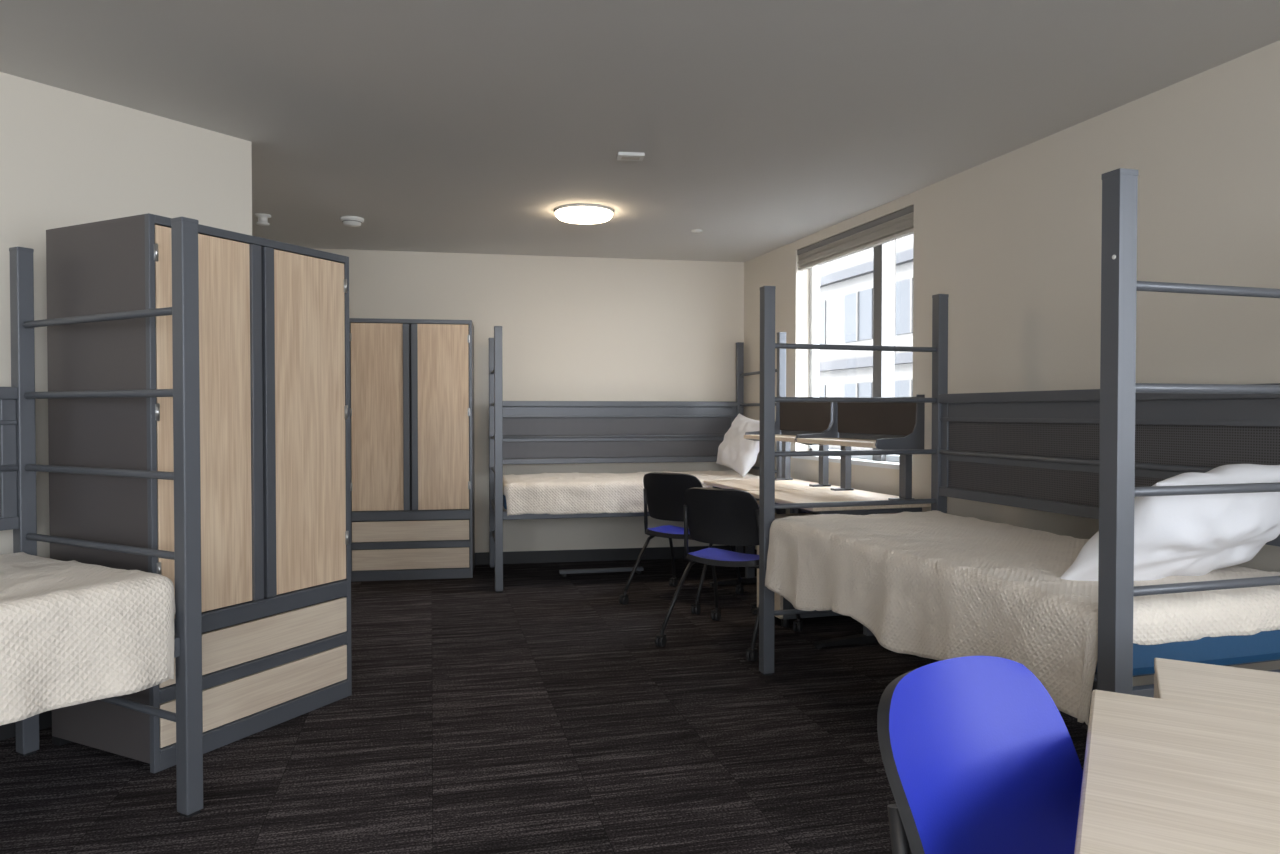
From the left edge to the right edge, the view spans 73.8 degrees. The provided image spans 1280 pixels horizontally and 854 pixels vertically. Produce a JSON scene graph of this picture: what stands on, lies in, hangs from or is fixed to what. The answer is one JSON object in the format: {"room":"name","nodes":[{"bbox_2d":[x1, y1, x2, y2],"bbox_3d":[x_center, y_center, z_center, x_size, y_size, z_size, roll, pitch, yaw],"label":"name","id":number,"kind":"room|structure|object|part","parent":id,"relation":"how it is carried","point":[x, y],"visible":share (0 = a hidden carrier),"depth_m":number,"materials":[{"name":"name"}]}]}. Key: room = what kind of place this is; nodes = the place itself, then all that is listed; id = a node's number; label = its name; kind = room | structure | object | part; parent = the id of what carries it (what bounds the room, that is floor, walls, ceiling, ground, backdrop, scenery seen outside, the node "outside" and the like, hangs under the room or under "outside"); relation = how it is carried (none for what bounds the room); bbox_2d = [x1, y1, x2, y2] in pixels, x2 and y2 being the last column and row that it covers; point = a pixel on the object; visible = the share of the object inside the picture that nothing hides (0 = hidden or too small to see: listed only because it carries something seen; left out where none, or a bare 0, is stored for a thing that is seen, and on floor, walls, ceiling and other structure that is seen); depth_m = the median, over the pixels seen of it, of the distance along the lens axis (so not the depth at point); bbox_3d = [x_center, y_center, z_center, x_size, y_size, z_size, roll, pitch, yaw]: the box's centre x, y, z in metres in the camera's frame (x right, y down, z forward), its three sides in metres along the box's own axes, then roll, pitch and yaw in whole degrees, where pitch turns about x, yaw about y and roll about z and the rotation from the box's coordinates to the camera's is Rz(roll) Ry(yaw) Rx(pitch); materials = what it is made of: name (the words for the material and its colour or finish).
{"room":"dormitory room","nodes":[
{"label":"dormitory room","id":0,"kind":"room"},
{"bbox_2d":[0,72,251,557],"bbox_3d":[-3.176,-0.061,2.331,0.200,2.540,4.402,1,1,34],"label":"wall","id":1,"kind":"structure","parent":0,"point":[68,158],"depth_m":3.46,"materials":[{"name":"beige paint"}]},
{"bbox_2d":[0,710,51,740],"bbox_3d":[-3.089,1.160,2.293,0.010,0.100,4.378,1,1,34],"label":"baseboard","id":2,"kind":"structure","parent":1,"relation":"attached to","point":[7,731],"depth_m":3.29,"materials":[{"name":"black"}]},
{"bbox_2d":[311,248,743,552],"bbox_3d":[-1.961,-0.141,6.955,5.772,2.540,0.200,0,1,-10],"label":"wall","id":3,"kind":"structure","parent":0,"point":[574,328],"depth_m":7.10,"materials":[{"name":"beige paint"}]},
{"bbox_2d":[475,545,734,564],"bbox_3d":[-1.942,1.080,6.872,5.748,0.100,0.010,0,1,-10],"label":"baseboard","id":4,"kind":"structure","parent":3,"relation":"attached to","point":[550,556],"depth_m":7.14,"materials":[{"name":"black"}]},
{"bbox_2d":[0,558,1090,853],"bbox_3d":[-1.137,1.265,2.006,7.002,0.100,10.454,0,1,-17],"label":"floor","id":5,"kind":"structure","parent":0,"point":[544,713],"depth_m":3.18,"materials":[{"name":"carpet"}]},
{"bbox_2d":[0,217,202,817],"bbox_3d":[-2.314,0.294,1.955,1.036,1.843,2.137,1,1,29],"label":"bed","id":6,"kind":"object","parent":5,"relation":"on","point":[73,632],"visible":1,"depth_m":2.61,"materials":[{"name":"grey metal"}]},
{"bbox_2d":[0,552,175,725],"bbox_3d":[-2.289,0.614,1.946,0.978,0.325,2.035,1,1,29],"label":"blanket","id":7,"kind":"object","parent":6,"relation":"on","point":[73,632],"depth_m":2.39,"materials":[{"name":"beige fabric"}]},
{"bbox_2d":[46,213,351,772],"bbox_3d":[-1.740,0.224,3.473,0.610,1.930,0.915,0,1,26],"label":"wardrobe","id":8,"kind":"object","parent":5,"relation":"on","point":[274,333],"visible":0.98,"depth_m":3.19,"materials":[{"name":"grey"}]},
{"bbox_2d":[349,318,474,581],"bbox_3d":[-1.745,0.165,6.590,0.900,1.940,0.520,0,1,-9],"label":"wardrobe","id":9,"kind":"object","parent":5,"relation":"on","point":[412,474],"visible":0.93,"depth_m":6.34,"materials":[{"name":"grey wood"}]},
{"bbox_2d":[488,326,785,592],"bbox_3d":[-0.065,0.213,6.594,2.137,1.843,1.016,0,1,-12],"label":"bed","id":10,"kind":"object","parent":5,"relation":"on","point":[520,432],"visible":0.72,"depth_m":6.90,"materials":[{"name":"grey metal"}]},
{"bbox_3d":[-0.063,0.482,6.593,2.010,0.181,0.870,0,1,-12],"label":"mattress","id":11,"kind":"part","parent":10,"relation":"part of","materials":[{"name":"blue fabric"}]},
{"bbox_2d":[503,470,758,515],"bbox_3d":[-0.058,0.487,6.571,2.024,0.239,0.958,0,1,-12],"label":"blanket","id":12,"kind":"object","parent":10,"relation":"on","point":[543,494],"depth_m":6.05,"materials":[{"name":"beige fabric"}]},
{"bbox_2d":[716,413,759,476],"bbox_3d":[0.800,0.133,6.741,0.266,0.482,0.692,0,1,-16],"label":"pillow","id":13,"kind":"object","parent":10,"relation":"on","point":[735,452],"visible":0.8,"depth_m":6.59,"materials":[{"name":"white fabric"}]},
{"bbox_2d":[619,472,743,613],"bbox_3d":[0.290,0.721,5.695,0.568,0.860,0.714,1,1,31],"label":"chair","id":14,"kind":"object","parent":5,"relation":"on","point":[663,492],"visible":0.69,"depth_m":5.58,"materials":[{"name":"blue plastic"}]},
{"bbox_3d":[0.324,0.715,5.750,0.472,0.080,0.455,1,1,31],"label":"seat","id":15,"kind":"part","parent":14,"relation":"part of","materials":[{"name":"blue fabric"}]},
{"bbox_3d":[0.209,0.454,5.555,0.446,0.322,0.179,1,1,31],"label":"backrest","id":16,"kind":"part","parent":14,"relation":"part of","materials":[{"name":"black plastic"}]},
{"bbox_2d":[655,487,802,660],"bbox_3d":[0.507,0.743,4.700,0.568,0.850,0.714,1,1,31],"label":"chair","id":17,"kind":"object","parent":5,"relation":"on","point":[721,516],"visible":0.88,"depth_m":4.56,"materials":[{"name":"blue plastic"}]},
{"bbox_3d":[0.425,0.476,4.561,0.446,0.312,0.179,1,1,31],"label":"backrest","id":18,"kind":"part","parent":17,"relation":"part of","materials":[{"name":"black plastic"}]},
{"bbox_3d":[0.540,0.732,4.755,0.472,0.080,0.455,1,1,31],"label":"seat","id":19,"kind":"part","parent":17,"relation":"part of","materials":[{"name":"blue fabric"}]},
{"bbox_2d":[703,402,839,607],"bbox_3d":[0.901,0.476,5.842,0.690,1.345,0.810,0,1,-17],"label":"desk","id":20,"kind":"object","parent":5,"relation":"on","point":[793,419],"visible":0.4,"depth_m":5.93,"materials":[{"name":"brown wood"}]},
{"bbox_2d":[746,395,930,648],"bbox_3d":[1.125,0.491,4.975,0.740,1.345,0.900,0,1,-17],"label":"desk","id":21,"kind":"object","parent":5,"relation":"on","point":[882,426],"visible":0.49,"depth_m":4.90,"materials":[{"name":"brown wood"}]},
{"bbox_2d":[877,656,1082,853],"bbox_3d":[0.588,0.798,1.130,0.568,0.865,0.714,-1,1,-39],"label":"chair","id":22,"kind":"object","parent":5,"relation":"on","point":[979,757],"visible":0.95,"depth_m":1.28,"materials":[{"name":"blue plastic"}]},
{"bbox_3d":[0.588,0.859,1.131,0.568,0.742,0.714,-1,1,-39],"label":"chair frame","id":23,"kind":"part","parent":22,"relation":"part of","materials":[{"name":"black plastic"}]},
{"bbox_2d":[759,168,1279,724],"bbox_3d":[1.343,0.272,3.222,1.028,1.843,2.072,0,1,-17],"label":"bed","id":24,"kind":"object","parent":5,"relation":"on","point":[936,584],"visible":0.9,"depth_m":2.85,"materials":[{"name":"grey metal"}]},
{"bbox_2d":[765,510,1279,724],"bbox_3d":[1.314,0.610,3.223,0.970,0.368,1.977,0,1,-17],"label":"blanket","id":25,"kind":"object","parent":24,"relation":"on","point":[938,585],"depth_m":2.67,"materials":[{"name":"beige fabric"}]},
{"bbox_2d":[1060,464,1279,580],"bbox_3d":[1.621,0.299,2.542,0.778,0.390,0.308,0,1,-17],"label":"pillow","id":26,"kind":"object","parent":24,"relation":"on","point":[1177,535],"visible":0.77,"depth_m":2.43,"materials":[{"name":"white fabric"}]},
{"bbox_3d":[1.342,0.541,3.226,0.875,0.181,1.945,0,1,-17],"label":"mattress","id":27,"kind":"part","parent":24,"relation":"part of","materials":[{"name":"blue fabric"}]},
{"bbox_2d":[1074,690,1279,853],"bbox_3d":[0.825,0.859,0.934,0.620,0.750,1.070,1,1,29],"label":"desk","id":28,"kind":"object","parent":5,"relation":"on","point":[1161,776],"visible":1,"depth_m":1.16,"materials":[{"name":"brown wood"}]},
{"bbox_2d":[1154,658,1279,715],"bbox_3d":[1.233,0.851,1.501,0.560,0.745,0.290,1,1,29],"label":"desk","id":29,"kind":"object","parent":5,"relation":"on","point":[1252,690],"visible":0.28,"depth_m":1.58,"materials":[{"name":"beige wood"}]},
{"bbox_2d":[0,0,1279,261],"bbox_3d":[-1.137,-1.399,1.959,7.002,0.150,10.454,0,1,-17],"label":"ceiling","id":30,"kind":"structure","parent":0,"point":[761,127],"depth_m":3.40,"materials":[{"name":"white paint"}]},
{"bbox_2d":[254,213,270,225],"bbox_3d":[-2.466,-1.353,5.577,0.100,0.066,0.100,0,1,-17],"label":"sprinkler head","id":31,"kind":"object","parent":30,"relation":"attached to","point":[262,217],"visible":1,"depth_m":5.55},
{"bbox_2d":[340,216,363,226],"bbox_3d":[-1.916,-1.364,5.676,0.150,0.049,0.150,0,1,-17],"label":"smoke detector","id":32,"kind":"object","parent":30,"relation":"attached to","point":[352,221],"visible":1,"depth_m":5.63,"materials":[{"name":"white plastic"}]},
{"bbox_2d":[554,204,613,223],"bbox_3d":[-0.359,-1.353,5.467,0.380,0.063,0.380,0,1,-17],"label":"ceiling light","id":33,"kind":"object","parent":30,"relation":"attached to","point":[571,213],"depth_m":5.36,"materials":[{"name":"white plastic"}]},
{"bbox_2d":[617,152,644,160],"bbox_3d":[-0.047,-1.355,4.276,0.130,0.018,0.090,0,1,-7],"label":"detector","id":34,"kind":"object","parent":30,"relation":"attached to","point":[627,156],"visible":1,"depth_m":4.25,"materials":[{"name":"white plastic"}]},
{"bbox_2d":[691,229,702,232],"bbox_3d":[0.404,-1.390,6.054,0.080,0.009,0.080,0,1,-17],"label":"sprinkler cover","id":35,"kind":"object","parent":30,"relation":"attached to","point":[694,230],"visible":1,"depth_m":6.05,"materials":[{"name":"white plastic"}]},
{"bbox_2d":[744,40,1279,685],"bbox_3d":[2.377,-0.069,2.804,0.200,2.540,10.000,0,1,-17],"label":"wall","id":36,"kind":"structure","parent":0,"point":[1013,239],"depth_m":3.81,"materials":[{"name":"beige paint"}]},
{"bbox_2d":[792,240,898,469],"bbox_3d":[1.459,-0.538,5.747,0.205,1.565,1.487,0,1,-17],"label":"window","id":37,"kind":"structure","parent":36,"relation":"in","point":[883,254],"depth_m":5.50,"materials":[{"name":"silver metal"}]},
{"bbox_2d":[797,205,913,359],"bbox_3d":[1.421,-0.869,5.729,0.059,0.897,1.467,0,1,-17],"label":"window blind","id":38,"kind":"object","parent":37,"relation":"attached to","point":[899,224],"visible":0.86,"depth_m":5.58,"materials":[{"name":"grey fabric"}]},
{"label":"outside","id":39,"kind":"structure","parent":0,"visible":0},
{"bbox_3d":[32.995,8.719,36.209,76.015,0.200,130.000,0,1,-17],"label":"ground","id":40,"kind":"structure","parent":39,"visible":0},
{"bbox_2d":[819,234,913,449],"bbox_3d":[9.222,-1.918,38.260,10.250,21.000,52.000,0,1,-17],"label":"apartment building","id":41,"kind":"structure","parent":40,"relation":"on","point":[846,283],"depth_m":28.04,"materials":[{"name":"grey"}]}
]}

